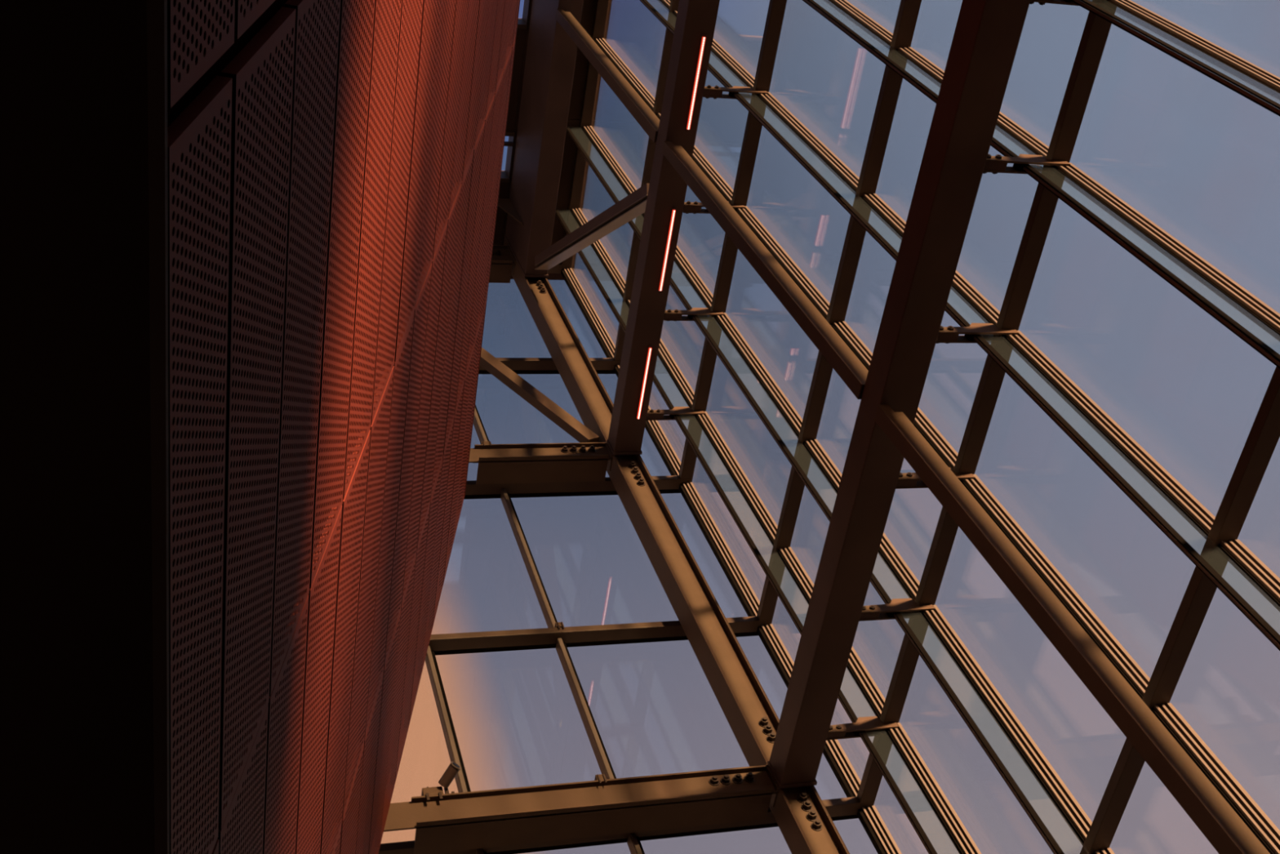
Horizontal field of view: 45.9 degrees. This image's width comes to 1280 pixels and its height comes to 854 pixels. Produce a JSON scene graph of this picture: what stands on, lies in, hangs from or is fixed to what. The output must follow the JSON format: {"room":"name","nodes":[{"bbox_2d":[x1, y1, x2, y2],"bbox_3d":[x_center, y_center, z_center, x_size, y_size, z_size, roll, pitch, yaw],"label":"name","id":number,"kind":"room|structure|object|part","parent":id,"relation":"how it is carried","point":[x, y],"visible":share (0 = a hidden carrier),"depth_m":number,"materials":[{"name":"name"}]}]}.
{"room":"glass atrium","nodes":[
{"label":"glass atrium","id":0,"kind":"room"},
{"bbox_2d":[0,0,155,853],"bbox_3d":[-4.452,-2.377,0.671,8.030,0.120,17.900,-1,-59,-18],"label":"wall","id":1,"kind":"structure","parent":0,"point":[77,757],"depth_m":3.20,"materials":[{"name":"black"}]},
{"bbox_2d":[146,0,519,853],"bbox_3d":[-0.628,-4.740,6.016,3.212,9.143,17.905,-1,-59,-18],"label":"wall","id":2,"kind":"structure","parent":0,"point":[324,175],"depth_m":5.09,"materials":[{"name":"red metal"}]},
{"bbox_3d":[-0.757,-2.421,1.883,0.310,0.115,17.900,-1,-59,-18],"label":"edge trim","id":3,"kind":"part","parent":2,"relation":"part of","materials":[{"name":"black metal"}]},
{"bbox_3d":[-1.109,0.335,3.741,0.035,0.472,2.328,8,-61,-3],"label":"panel","id":4,"kind":"part","parent":2,"relation":"part of","materials":[{"name":"red metal"}]},
{"bbox_3d":[-0.747,-1.730,2.570,0.035,0.472,2.315,8,-61,-3],"label":"panel","id":5,"kind":"part","parent":2,"relation":"part of","materials":[{"name":"red metal"}]},
{"bbox_3d":[-1.460,2.366,4.894,0.035,0.472,2.375,8,-61,-3],"label":"panel","id":6,"kind":"part","parent":2,"relation":"part of","materials":[{"name":"red metal"}]},
{"bbox_3d":[-1.447,2.091,5.382,0.035,0.594,2.375,8,-61,-3],"label":"panel","id":7,"kind":"part","parent":2,"relation":"part of","materials":[{"name":"red metal"}]},
{"bbox_3d":[-0.732,-2.005,3.059,0.035,0.594,2.315,8,-61,-3],"label":"panel","id":8,"kind":"part","parent":2,"relation":"part of","materials":[{"name":"red metal"}]},
{"bbox_3d":[-1.092,0.060,4.230,0.035,0.594,2.328,8,-61,-3],"label":"panel","id":9,"kind":"part","parent":2,"relation":"part of","materials":[{"name":"red metal"}]},
{"bbox_3d":[-1.430,1.786,5.925,0.035,0.594,2.375,8,-61,-3],"label":"panel","id":10,"kind":"part","parent":2,"relation":"part of","materials":[{"name":"red metal"}]},
{"bbox_3d":[-1.076,-0.245,4.772,0.035,0.594,2.328,8,-61,-3],"label":"panel","id":11,"kind":"part","parent":2,"relation":"part of","materials":[{"name":"red metal"}]},
{"bbox_3d":[-1.413,1.482,6.466,0.035,0.594,2.375,8,-61,-3],"label":"panel","id":12,"kind":"part","parent":2,"relation":"part of","materials":[{"name":"red metal"}]},
{"bbox_3d":[-1.728,3.091,8.094,0.035,0.594,2.068,8,-61,-3],"label":"panel","id":13,"kind":"part","parent":2,"relation":"part of","materials":[{"name":"red metal"}]},
{"bbox_3d":[-1.058,-0.549,5.314,0.035,0.594,2.328,8,-61,-3],"label":"panel","id":14,"kind":"part","parent":2,"relation":"part of","materials":[{"name":"red metal"}]},
{"bbox_3d":[-1.394,1.177,7.009,0.035,0.594,2.375,8,-61,-3],"label":"panel","id":15,"kind":"part","parent":2,"relation":"part of","materials":[{"name":"red metal"}]},
{"bbox_3d":[-1.710,2.787,8.636,0.035,0.594,2.068,8,-61,-3],"label":"panel","id":16,"kind":"part","parent":2,"relation":"part of","materials":[{"name":"red metal"}]},
{"bbox_3d":[-1.378,0.873,7.551,0.035,0.594,2.375,8,-61,-3],"label":"panel","id":17,"kind":"part","parent":2,"relation":"part of","materials":[{"name":"red metal"}]},
{"bbox_3d":[-1.694,2.482,9.178,0.035,0.594,2.068,8,-61,-3],"label":"panel","id":18,"kind":"part","parent":2,"relation":"part of","materials":[{"name":"red metal"}]},
{"bbox_3d":[-1.042,-0.854,5.856,0.035,0.594,2.328,8,-61,-3],"label":"panel","id":19,"kind":"part","parent":2,"relation":"part of","materials":[{"name":"red metal"}]},
{"bbox_3d":[-1.677,2.178,9.721,0.035,0.594,2.068,8,-61,-3],"label":"panel","id":20,"kind":"part","parent":2,"relation":"part of","materials":[{"name":"red metal"}]},
{"bbox_3d":[-1.362,0.568,8.093,0.035,0.594,2.375,8,-61,-3],"label":"panel","id":21,"kind":"part","parent":2,"relation":"part of","materials":[{"name":"red metal"}]},
{"bbox_3d":[-1.025,-1.158,6.399,0.035,0.594,2.328,8,-61,-3],"label":"panel","id":22,"kind":"part","parent":2,"relation":"part of","materials":[{"name":"red metal"}]},
{"bbox_3d":[-1.661,1.873,10.263,0.035,0.594,2.068,8,-61,-3],"label":"panel","id":23,"kind":"part","parent":2,"relation":"part of","materials":[{"name":"red metal"}]},
{"bbox_3d":[-1.345,0.263,8.635,0.035,0.594,2.375,8,-61,-3],"label":"panel","id":24,"kind":"part","parent":2,"relation":"part of","materials":[{"name":"red metal"}]},
{"bbox_3d":[-1.645,1.568,10.805,0.035,0.594,2.068,8,-61,-3],"label":"panel","id":25,"kind":"part","parent":2,"relation":"part of","materials":[{"name":"red metal"}]},
{"bbox_3d":[-1.007,-1.463,6.941,0.035,0.594,2.328,8,-61,-3],"label":"panel","id":26,"kind":"part","parent":2,"relation":"part of","materials":[{"name":"red metal"}]},
{"bbox_3d":[-1.329,-0.041,9.177,0.035,0.594,2.375,8,-61,-3],"label":"panel","id":27,"kind":"part","parent":2,"relation":"part of","materials":[{"name":"red metal"}]},
{"bbox_3d":[-1.627,1.264,11.347,0.035,0.594,2.068,8,-61,-3],"label":"panel","id":28,"kind":"part","parent":2,"relation":"part of","materials":[{"name":"red metal"}]},
{"bbox_3d":[-0.992,-1.768,7.483,0.035,0.594,2.328,8,-61,-3],"label":"panel","id":29,"kind":"part","parent":2,"relation":"part of","materials":[{"name":"red metal"}]},
{"bbox_3d":[-1.611,0.959,11.889,0.035,0.594,2.068,8,-61,-3],"label":"panel","id":30,"kind":"part","parent":2,"relation":"part of","materials":[{"name":"red metal"}]},
{"bbox_3d":[-1.311,-0.346,9.719,0.035,0.594,2.375,8,-61,-3],"label":"panel","id":31,"kind":"part","parent":2,"relation":"part of","materials":[{"name":"red metal"}]},
{"bbox_3d":[-1.594,0.654,12.431,0.035,0.594,2.068,8,-61,-3],"label":"panel","id":32,"kind":"part","parent":2,"relation":"part of","materials":[{"name":"red metal"}]},
{"bbox_3d":[-0.975,-2.072,8.025,0.035,0.594,2.328,8,-61,-3],"label":"panel","id":33,"kind":"part","parent":2,"relation":"part of","materials":[{"name":"red metal"}]},
{"bbox_3d":[-1.296,-0.650,10.261,0.035,0.594,2.375,8,-61,-3],"label":"panel","id":34,"kind":"part","parent":2,"relation":"part of","materials":[{"name":"red metal"}]},
{"bbox_3d":[-1.575,0.350,12.973,0.035,0.594,2.068,8,-61,-3],"label":"panel","id":35,"kind":"part","parent":2,"relation":"part of","materials":[{"name":"red metal"}]},
{"bbox_3d":[-0.958,-2.377,8.567,0.035,0.594,2.328,8,-61,-3],"label":"panel","id":36,"kind":"part","parent":2,"relation":"part of","materials":[{"name":"red metal"}]},
{"bbox_3d":[-1.277,-0.955,10.803,0.035,0.594,2.375,8,-61,-3],"label":"panel","id":37,"kind":"part","parent":2,"relation":"part of","materials":[{"name":"red metal"}]},
{"bbox_3d":[-1.560,0.045,13.515,0.035,0.594,2.068,8,-61,-3],"label":"panel","id":38,"kind":"part","parent":2,"relation":"part of","materials":[{"name":"red metal"}]},
{"bbox_3d":[-1.550,-0.169,13.896,0.035,0.224,2.068,8,-61,-3],"label":"panel","id":39,"kind":"part","parent":2,"relation":"part of","materials":[{"name":"red metal"}]},
{"bbox_3d":[-1.259,-1.259,11.345,0.035,0.594,2.375,8,-61,-3],"label":"panel","id":40,"kind":"part","parent":2,"relation":"part of","materials":[{"name":"red metal"}]},
{"bbox_3d":[-0.940,-2.681,9.109,0.035,0.594,2.328,8,-61,-3],"label":"panel","id":41,"kind":"part","parent":2,"relation":"part of","materials":[{"name":"red metal"}]},
{"bbox_3d":[-1.242,-1.564,11.887,0.035,0.594,2.375,8,-61,-3],"label":"panel","id":42,"kind":"part","parent":2,"relation":"part of","materials":[{"name":"red metal"}]},
{"bbox_3d":[-0.925,-2.986,9.651,0.035,0.594,2.328,8,-61,-3],"label":"panel","id":43,"kind":"part","parent":2,"relation":"part of","materials":[{"name":"red metal"}]},
{"bbox_3d":[-1.226,-1.869,12.429,0.035,0.594,2.375,8,-61,-3],"label":"panel","id":44,"kind":"part","parent":2,"relation":"part of","materials":[{"name":"red metal"}]},
{"bbox_3d":[-0.907,-3.290,10.193,0.035,0.594,2.328,8,-61,-3],"label":"panel","id":45,"kind":"part","parent":2,"relation":"part of","materials":[{"name":"red metal"}]},
{"bbox_3d":[-1.214,-2.082,12.810,0.035,0.224,2.375,8,-61,-3],"label":"panel","id":46,"kind":"part","parent":2,"relation":"part of","materials":[{"name":"red metal"}]},
{"bbox_3d":[-0.889,-3.595,10.735,0.035,0.594,2.328,8,-61,-3],"label":"panel","id":47,"kind":"part","parent":2,"relation":"part of","materials":[{"name":"red metal"}]},
{"bbox_3d":[-0.874,-3.900,11.277,0.035,0.594,2.328,8,-61,-3],"label":"panel","id":48,"kind":"part","parent":2,"relation":"part of","materials":[{"name":"red metal"}]},
{"bbox_3d":[-0.861,-4.114,11.658,0.035,0.224,2.328,8,-61,-3],"label":"panel","id":49,"kind":"part","parent":2,"relation":"part of","materials":[{"name":"red metal"}]},
{"bbox_2d":[493,0,612,279],"bbox_3d":[-3.329,-10.034,15.251,7.920,0.200,18.612,-1,-59,-18],"label":"window frame","id":50,"kind":"structure","parent":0,"point":[588,6],"depth_m":19.66,"materials":[{"name":"brown metal"}]},
{"bbox_3d":[-2.507,-2.675,20.139,1.360,0.200,1.432,-1,-59,-18],"label":"panel","id":51,"kind":"part","parent":50,"relation":"part of","materials":[{"name":"brown metal"}]},
{"bbox_2d":[500,131,515,182],"bbox_3d":[-2.354,-3.575,19.640,1.360,0.280,0.680,-1,-59,-18],"label":"window","id":52,"kind":"structure","parent":50,"relation":"attached to","point":[504,176],"depth_m":19.86,"materials":[{"name":"brown metal"}]},
{"bbox_3d":[-2.199,-4.447,19.134,1.360,0.200,1.392,-1,-59,-18],"label":"panel","id":53,"kind":"part","parent":50,"relation":"part of","materials":[{"name":"brown metal"}]},
{"bbox_2d":[517,0,529,29],"bbox_3d":[-1.951,-5.888,18.327,1.360,0.280,1.980,-1,-59,-18],"label":"window","id":54,"kind":"structure","parent":50,"relation":"attached to","point":[522,23],"depth_m":18.91,"materials":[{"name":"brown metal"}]},
{"bbox_2d":[504,0,583,277],"bbox_3d":[-0.152,-9.967,15.458,0.313,1.258,17.985,-1,-59,-18],"label":"steel column","id":55,"kind":"structure","parent":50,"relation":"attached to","point":[551,53],"depth_m":18.68,"materials":[{"name":"metal"}]},
{"bbox_2d":[497,198,523,225],"bbox_3d":[-1.731,-2.788,19.613,0.265,0.850,0.020,-1,-59,-18],"label":"gusset plate","id":56,"kind":"object","parent":55,"relation":"attached to","point":[505,204],"visible":0.82,"depth_m":19.71,"materials":[{"name":"paint"}]},
{"bbox_3d":[-1.495,-2.247,19.838,0.313,1.258,0.030,-1,-59,-18],"label":"plate","id":57,"kind":"part","parent":55,"relation":"part of","materials":[{"name":"paint"}]},
{"bbox_3d":[-1.291,-3.065,20.308,1.056,0.200,2.302,-1,-59,-18],"label":"panel","id":58,"kind":"part","parent":50,"relation":"part of","materials":[{"name":"brown metal"}]},
{"bbox_3d":[-0.944,-5.060,19.176,1.056,0.200,2.322,-1,-59,-18],"label":"panel","id":59,"kind":"part","parent":50,"relation":"part of","materials":[{"name":"brown metal"}]},
{"bbox_3d":[9.858,6.732,5.506,38.000,0.150,46.000,-1,-59,-18],"label":"floor","id":60,"kind":"structure","parent":0,"visible":0},
{"bbox_2d":[503,237,849,853],"bbox_3d":[1.060,2.661,12.309,0.295,19.950,0.270,-1,-59,-18],"label":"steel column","id":61,"kind":"structure","parent":60,"relation":"on","point":[803,820],"depth_m":14.00,"materials":[{"name":"brown metal"}]},
{"bbox_2d":[488,244,515,283],"bbox_3d":[-4.503,-2.122,19.078,5.890,0.490,0.337,-1,-59,-18],"label":"steel beam","id":62,"kind":"structure","parent":61,"relation":"attached to","point":[503,263],"depth_m":19.79,"materials":[{"name":"brown metal"}]},
{"bbox_3d":[-1.704,-2.209,19.973,0.012,0.490,0.200,-1,-59,-18],"label":"plate","id":63,"kind":"part","parent":62,"relation":"part of","materials":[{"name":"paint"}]},
{"bbox_2d":[468,441,613,484],"bbox_3d":[-3.138,0.397,15.056,5.890,0.265,0.337,-1,-59,-18],"label":"steel beam","id":64,"kind":"structure","parent":61,"relation":"attached to","point":[522,463],"depth_m":15.67,"materials":[{"name":"brown metal"}]},
{"bbox_2d":[480,440,491,446],"bbox_3d":[-1.588,0.197,15.635,0.100,0.125,0.090,-1,-59,-18],"label":"clamp","id":65,"kind":"object","parent":64,"relation":"attached to","point":[482,442],"visible":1,"depth_m":15.61,"materials":[{"name":"metal"}]},
{"bbox_2d":[480,347,599,442],"bbox_3d":[-1.547,-0.582,17.171,1.496,3.299,0.127,-1,-59,-18],"label":"diagonal brace","id":66,"kind":"object","parent":64,"relation":"on","point":[576,429],"visible":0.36,"depth_m":16.73,"materials":[{"name":"paint"}]},
{"bbox_3d":[-0.339,0.310,15.952,0.012,0.265,0.200,-1,-59,-18],"label":"plate","id":67,"kind":"part","parent":64,"relation":"part of","materials":[{"name":"paint"}]},
{"bbox_2d":[383,764,778,853],"bbox_3d":[-1.774,2.913,11.039,5.890,0.270,0.337,-1,-59,-18],"label":"steel beam","id":68,"kind":"structure","parent":61,"relation":"attached to","point":[481,819],"depth_m":11.40,"materials":[{"name":"brown metal"}]},
{"bbox_2d":[421,786,443,800],"bbox_3d":[-1.533,2.734,11.195,0.150,0.175,0.115,-1,-59,-18],"label":"junction box","id":69,"kind":"object","parent":68,"relation":"on","point":[428,791],"visible":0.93,"depth_m":11.18,"materials":[{"name":"paint"}]},
{"bbox_2d":[438,761,461,793],"bbox_3d":[-1.416,2.608,11.228,0.133,0.169,0.232,14,-65,-26],"label":"spotlight","id":70,"kind":"object","parent":68,"relation":"on","point":[453,768],"visible":1,"depth_m":11.20,"materials":[{"name":"paint"}]},
{"bbox_3d":[-1.417,2.712,11.249,0.065,0.099,0.025,-1,-59,-18],"label":"mounting arm","id":71,"kind":"part","parent":70,"relation":"part of","materials":[{"name":"metal"}]},
{"bbox_2d":[594,773,606,783],"bbox_3d":[-0.301,2.713,11.595,0.075,0.125,0.090,-1,-59,-18],"label":"clamp","id":72,"kind":"object","parent":68,"relation":"attached to","point":[598,776],"visible":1,"depth_m":11.57,"materials":[{"name":"metal"}]},
{"bbox_3d":[1.024,2.826,11.934,0.012,0.270,0.200,-1,-59,-18],"label":"plate","id":73,"kind":"part","parent":68,"relation":"part of","materials":[{"name":"paint"}]},
{"bbox_2d":[606,0,719,454],"bbox_3d":[1.181,-7.508,11.531,0.313,0.292,17.985,-1,-59,-18],"label":"steel column","id":74,"kind":"structure","parent":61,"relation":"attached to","point":[667,190],"depth_m":14.59,"materials":[{"name":"metal"}]},
{"bbox_2d":[534,182,649,270],"bbox_3d":[-0.531,-2.197,16.765,0.180,3.771,2.678,-1,-59,-18],"label":"diagonal brace","id":75,"kind":"object","parent":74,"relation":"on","point":[633,205],"visible":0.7,"depth_m":16.46,"materials":[{"name":"paint"}]},
{"bbox_2d":[555,8,659,142],"bbox_3d":[-0.355,-3.784,16.009,0.136,4.055,0.118,-1,-59,-18],"label":"steel beam","id":76,"kind":"structure","parent":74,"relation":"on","point":[624,91],"depth_m":15.74,"materials":[{"name":"brown metal"}]},
{"bbox_3d":[-0.165,0.208,15.919,0.313,0.273,0.030,-1,-59,-18],"label":"plate","id":77,"kind":"part","parent":74,"relation":"part of","materials":[{"name":"paint"}]},
{"bbox_3d":[0.042,-0.443,15.409,0.034,0.030,0.860,-1,-59,-18],"label":"light strip","id":78,"kind":"part","parent":74,"relation":"part of","materials":[{"name":"white plastic"}]},
{"bbox_3d":[0.263,-1.712,14.689,0.034,0.030,0.890,-1,-59,-18],"label":"light strip","id":79,"kind":"part","parent":74,"relation":"part of","materials":[{"name":"white plastic"}]},
{"bbox_2d":[646,406,704,420],"bbox_3d":[0.353,-0.142,15.814,0.632,0.140,0.124,-1,-59,-18],"label":"bracket","id":80,"kind":"object","parent":74,"relation":"attached to","point":[684,412],"visible":1,"depth_m":15.77,"materials":[{"name":"metal"}]},
{"bbox_3d":[0.350,-0.114,15.831,0.629,0.140,0.014,-1,-59,-18],"label":"plate","id":81,"kind":"part","parent":80,"relation":"part of","materials":[{"name":"paint"}]},
{"bbox_3d":[0.360,-0.171,15.799,0.629,0.140,0.014,-1,-59,-18],"label":"plate","id":82,"kind":"part","parent":80,"relation":"part of","materials":[{"name":"paint"}]},
{"bbox_2d":[663,307,724,321],"bbox_3d":[0.526,-1.136,15.251,0.632,0.140,0.124,-1,-59,-18],"label":"bracket","id":83,"kind":"object","parent":74,"relation":"attached to","point":[703,313],"visible":1,"depth_m":15.20,"materials":[{"name":"metal"}]},
{"bbox_3d":[0.523,-1.107,15.267,0.629,0.140,0.014,-1,-59,-18],"label":"plate","id":84,"kind":"part","parent":83,"relation":"part of","materials":[{"name":"paint"}]},
{"bbox_3d":[0.532,-1.164,15.235,0.629,0.140,0.014,-1,-59,-18],"label":"plate","id":85,"kind":"part","parent":83,"relation":"part of","materials":[{"name":"paint"}]},
{"bbox_3d":[0.513,-3.148,13.874,0.034,0.030,0.910,-1,-59,-18],"label":"light strip","id":86,"kind":"part","parent":74,"relation":"part of","materials":[{"name":"white plastic"}]},
{"bbox_2d":[682,200,745,213],"bbox_3d":[0.700,-2.133,14.685,0.632,0.140,0.124,-1,-59,-18],"label":"bracket","id":87,"kind":"object","parent":74,"relation":"attached to","point":[695,207],"visible":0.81,"depth_m":14.57,"materials":[{"name":"metal"}]},
{"bbox_3d":[0.696,-2.105,14.701,0.629,0.140,0.014,-1,-59,-18],"label":"plate","id":88,"kind":"part","parent":87,"relation":"part of","materials":[{"name":"paint"}]},
{"bbox_3d":[0.706,-2.162,14.669,0.629,0.140,0.014,-1,-59,-18],"label":"plate","id":89,"kind":"part","parent":87,"relation":"part of","materials":[{"name":"paint"}]},
{"bbox_2d":[702,84,768,100],"bbox_3d":[0.872,-3.122,14.124,0.632,0.140,0.124,-1,-59,-18],"label":"bracket","id":90,"kind":"object","parent":74,"relation":"attached to","point":[709,91],"visible":0.96,"depth_m":14.06,"materials":[{"name":"metal"}]},
{"bbox_3d":[0.868,-3.094,14.140,0.629,0.140,0.014,-1,-59,-18],"label":"plate","id":91,"kind":"part","parent":90,"relation":"part of","materials":[{"name":"paint"}]},
{"bbox_3d":[0.878,-3.151,14.108,0.629,0.140,0.014,-1,-59,-18],"label":"plate","id":92,"kind":"part","parent":90,"relation":"part of","materials":[{"name":"paint"}]},
{"bbox_2d":[767,0,1030,788],"bbox_3d":[2.540,-5.000,7.528,0.313,0.283,17.985,-1,-59,-18],"label":"steel column","id":93,"kind":"structure","parent":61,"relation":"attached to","point":[987,35],"depth_m":9.98,"materials":[{"name":"metal"}]},
{"bbox_2d":[662,141,868,399],"bbox_3d":[0.922,-1.428,12.246,0.136,4.655,0.118,-1,-59,-18],"label":"steel beam","id":94,"kind":"structure","parent":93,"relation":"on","point":[844,362],"depth_m":11.80,"materials":[{"name":"brown metal"}]},
{"bbox_3d":[1.197,2.721,11.908,0.313,0.283,0.030,-1,-59,-18],"label":"plate","id":95,"kind":"part","parent":93,"relation":"part of","materials":[{"name":"paint"}]},
{"bbox_2d":[826,715,898,740],"bbox_3d":[1.704,2.350,11.836,0.632,0.140,0.124,-1,-59,-18],"label":"bracket","id":96,"kind":"object","parent":93,"relation":"attached to","point":[873,726],"visible":0.87,"depth_m":11.80,"materials":[{"name":"metal"}]},
{"bbox_3d":[1.700,2.378,11.852,0.629,0.140,0.014,-1,-59,-18],"label":"plate","id":97,"kind":"part","parent":96,"relation":"part of","materials":[{"name":"paint"}]},
{"bbox_2d":[858,598,934,621],"bbox_3d":[1.877,1.356,11.272,0.632,0.140,0.124,-1,-59,-18],"label":"bracket","id":98,"kind":"object","parent":93,"relation":"attached to","point":[908,607],"visible":0.84,"depth_m":11.23,"materials":[{"name":"metal"}]},
{"bbox_3d":[1.873,1.385,11.289,0.629,0.140,0.014,-1,-59,-18],"label":"plate","id":99,"kind":"part","parent":98,"relation":"part of","materials":[{"name":"paint"}]},
{"bbox_3d":[1.883,1.328,11.257,0.629,0.140,0.014,-1,-59,-18],"label":"plate","id":100,"kind":"part","parent":98,"relation":"part of","materials":[{"name":"paint"}]},
{"bbox_2d":[895,466,974,488],"bbox_3d":[2.050,0.359,10.706,0.632,0.140,0.124,-1,-59,-18],"label":"bracket","id":101,"kind":"object","parent":93,"relation":"attached to","point":[905,480],"visible":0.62,"depth_m":10.61,"materials":[{"name":"metal"}]},
{"bbox_3d":[2.047,0.387,10.723,0.629,0.140,0.014,-1,-59,-18],"label":"plate","id":102,"kind":"part","parent":101,"relation":"part of","materials":[{"name":"paint"}]},
{"bbox_3d":[2.057,0.330,10.691,0.629,0.140,0.014,-1,-59,-18],"label":"plate","id":103,"kind":"part","parent":101,"relation":"part of","materials":[{"name":"paint"}]},
{"bbox_2d":[935,323,1018,343],"bbox_3d":[2.222,-0.630,10.145,0.632,0.140,0.124,-1,-59,-18],"label":"bracket","id":104,"kind":"object","parent":93,"relation":"attached to","point":[949,334],"visible":0.8,"depth_m":10.10,"materials":[{"name":"metal"}]},
{"bbox_3d":[2.219,-0.602,10.162,0.629,0.140,0.014,-1,-59,-18],"label":"plate","id":105,"kind":"part","parent":104,"relation":"part of","materials":[{"name":"paint"}]},
{"bbox_3d":[2.229,-0.659,10.130,0.629,0.140,0.014,-1,-59,-18],"label":"plate","id":106,"kind":"part","parent":104,"relation":"part of","materials":[{"name":"paint"}]},
{"bbox_2d":[982,153,1070,175],"bbox_3d":[2.402,-1.662,9.560,0.632,0.140,0.124,-1,-59,-18],"label":"bracket","id":107,"kind":"object","parent":93,"relation":"attached to","point":[996,164],"visible":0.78,"depth_m":9.50,"materials":[{"name":"metal"}]},
{"bbox_3d":[2.398,-1.634,9.576,0.629,0.140,0.014,-1,-59,-18],"label":"plate","id":108,"kind":"part","parent":107,"relation":"part of","materials":[{"name":"paint"}]},
{"bbox_3d":[2.408,-1.691,9.544,0.629,0.140,0.014,-1,-59,-18],"label":"plate","id":109,"kind":"part","parent":107,"relation":"part of","materials":[{"name":"paint"}]},
{"bbox_2d":[1029,0,1109,8],"bbox_3d":[2.561,-2.578,9.040,0.632,0.140,0.124,-1,-59,-18],"label":"bracket","id":110,"kind":"object","parent":93,"relation":"attached to","point":[1042,2],"visible":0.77,"depth_m":8.98,"materials":[{"name":"metal"}]},
{"bbox_2d":[874,404,1270,853],"bbox_3d":[2.286,1.090,8.227,0.136,4.665,0.118,-1,-59,-18],"label":"steel beam","id":111,"kind":"structure","parent":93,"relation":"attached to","point":[1204,804],"depth_m":8.00,"materials":[{"name":"brown metal"}]},
{"bbox_3d":[5.248,-1.141,1.920,0.160,4.590,18.340,-1,-59,-18],"label":"wall","id":112,"kind":"structure","parent":0,"visible":0},
{"bbox_2d":[555,0,1279,853],"bbox_3d":[2.377,-6.172,10.050,0.406,15.354,18.480,-1,-59,-18],"label":"window","id":113,"kind":"structure","parent":112,"relation":"in","point":[1221,531],"depth_m":10.93,"materials":[{"name":"brown metal"}]},
{"bbox_3d":[1.923,-7.303,11.894,0.010,0.042,18.470,-1,-59,-18],"label":"pressure plate","id":114,"kind":"part","parent":113,"relation":"part of","materials":[{"name":"brown metal"}]},
{"bbox_3d":[2.609,-6.037,9.874,0.010,0.042,18.470,-1,-59,-18],"label":"pressure plate","id":115,"kind":"part","parent":113,"relation":"part of","materials":[{"name":"brown metal"}]},
{"bbox_3d":[0.294,6.867,5.254,7.680,4.590,0.150,-1,-59,-18],"label":"wall","id":116,"kind":"structure","parent":0,"visible":0},
{"bbox_2d":[377,262,875,853],"bbox_3d":[-2.489,1.804,13.407,7.650,15.334,0.230,-1,-59,-18],"label":"window","id":117,"kind":"structure","parent":116,"relation":"in","point":[842,808],"depth_m":13.59,"materials":[{"name":"brown metal"}]},
{"bbox_3d":[-3.843,-0.641,17.401,7.650,0.042,0.063,-1,-59,-18],"label":"pressure plate","id":118,"kind":"part","parent":117,"relation":"part of","materials":[{"name":"brown metal"}]},
{"bbox_2d":[554,622,564,628],"bbox_3d":[-0.731,1.821,13.731,0.070,0.125,0.090,-1,-59,-18],"label":"clamp","id":119,"kind":"object","parent":117,"relation":"attached to","point":[558,624],"visible":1,"depth_m":13.71,"materials":[{"name":"metal"}]},
{"bbox_3d":[-3.102,0.727,15.218,7.650,0.042,0.063,-1,-59,-18],"label":"pressure plate","id":120,"kind":"part","parent":117,"relation":"part of","materials":[{"name":"brown metal"}]},
{"bbox_3d":[-2.417,1.992,13.198,7.650,0.042,0.063,-1,-59,-18],"label":"pressure plate","id":121,"kind":"part","parent":117,"relation":"part of","materials":[{"name":"brown metal"}]},
{"bbox_3d":[-1.752,3.219,11.239,7.650,0.042,0.063,-1,-59,-18],"label":"pressure plate","id":122,"kind":"part","parent":117,"relation":"part of","materials":[{"name":"brown metal"}]}
]}

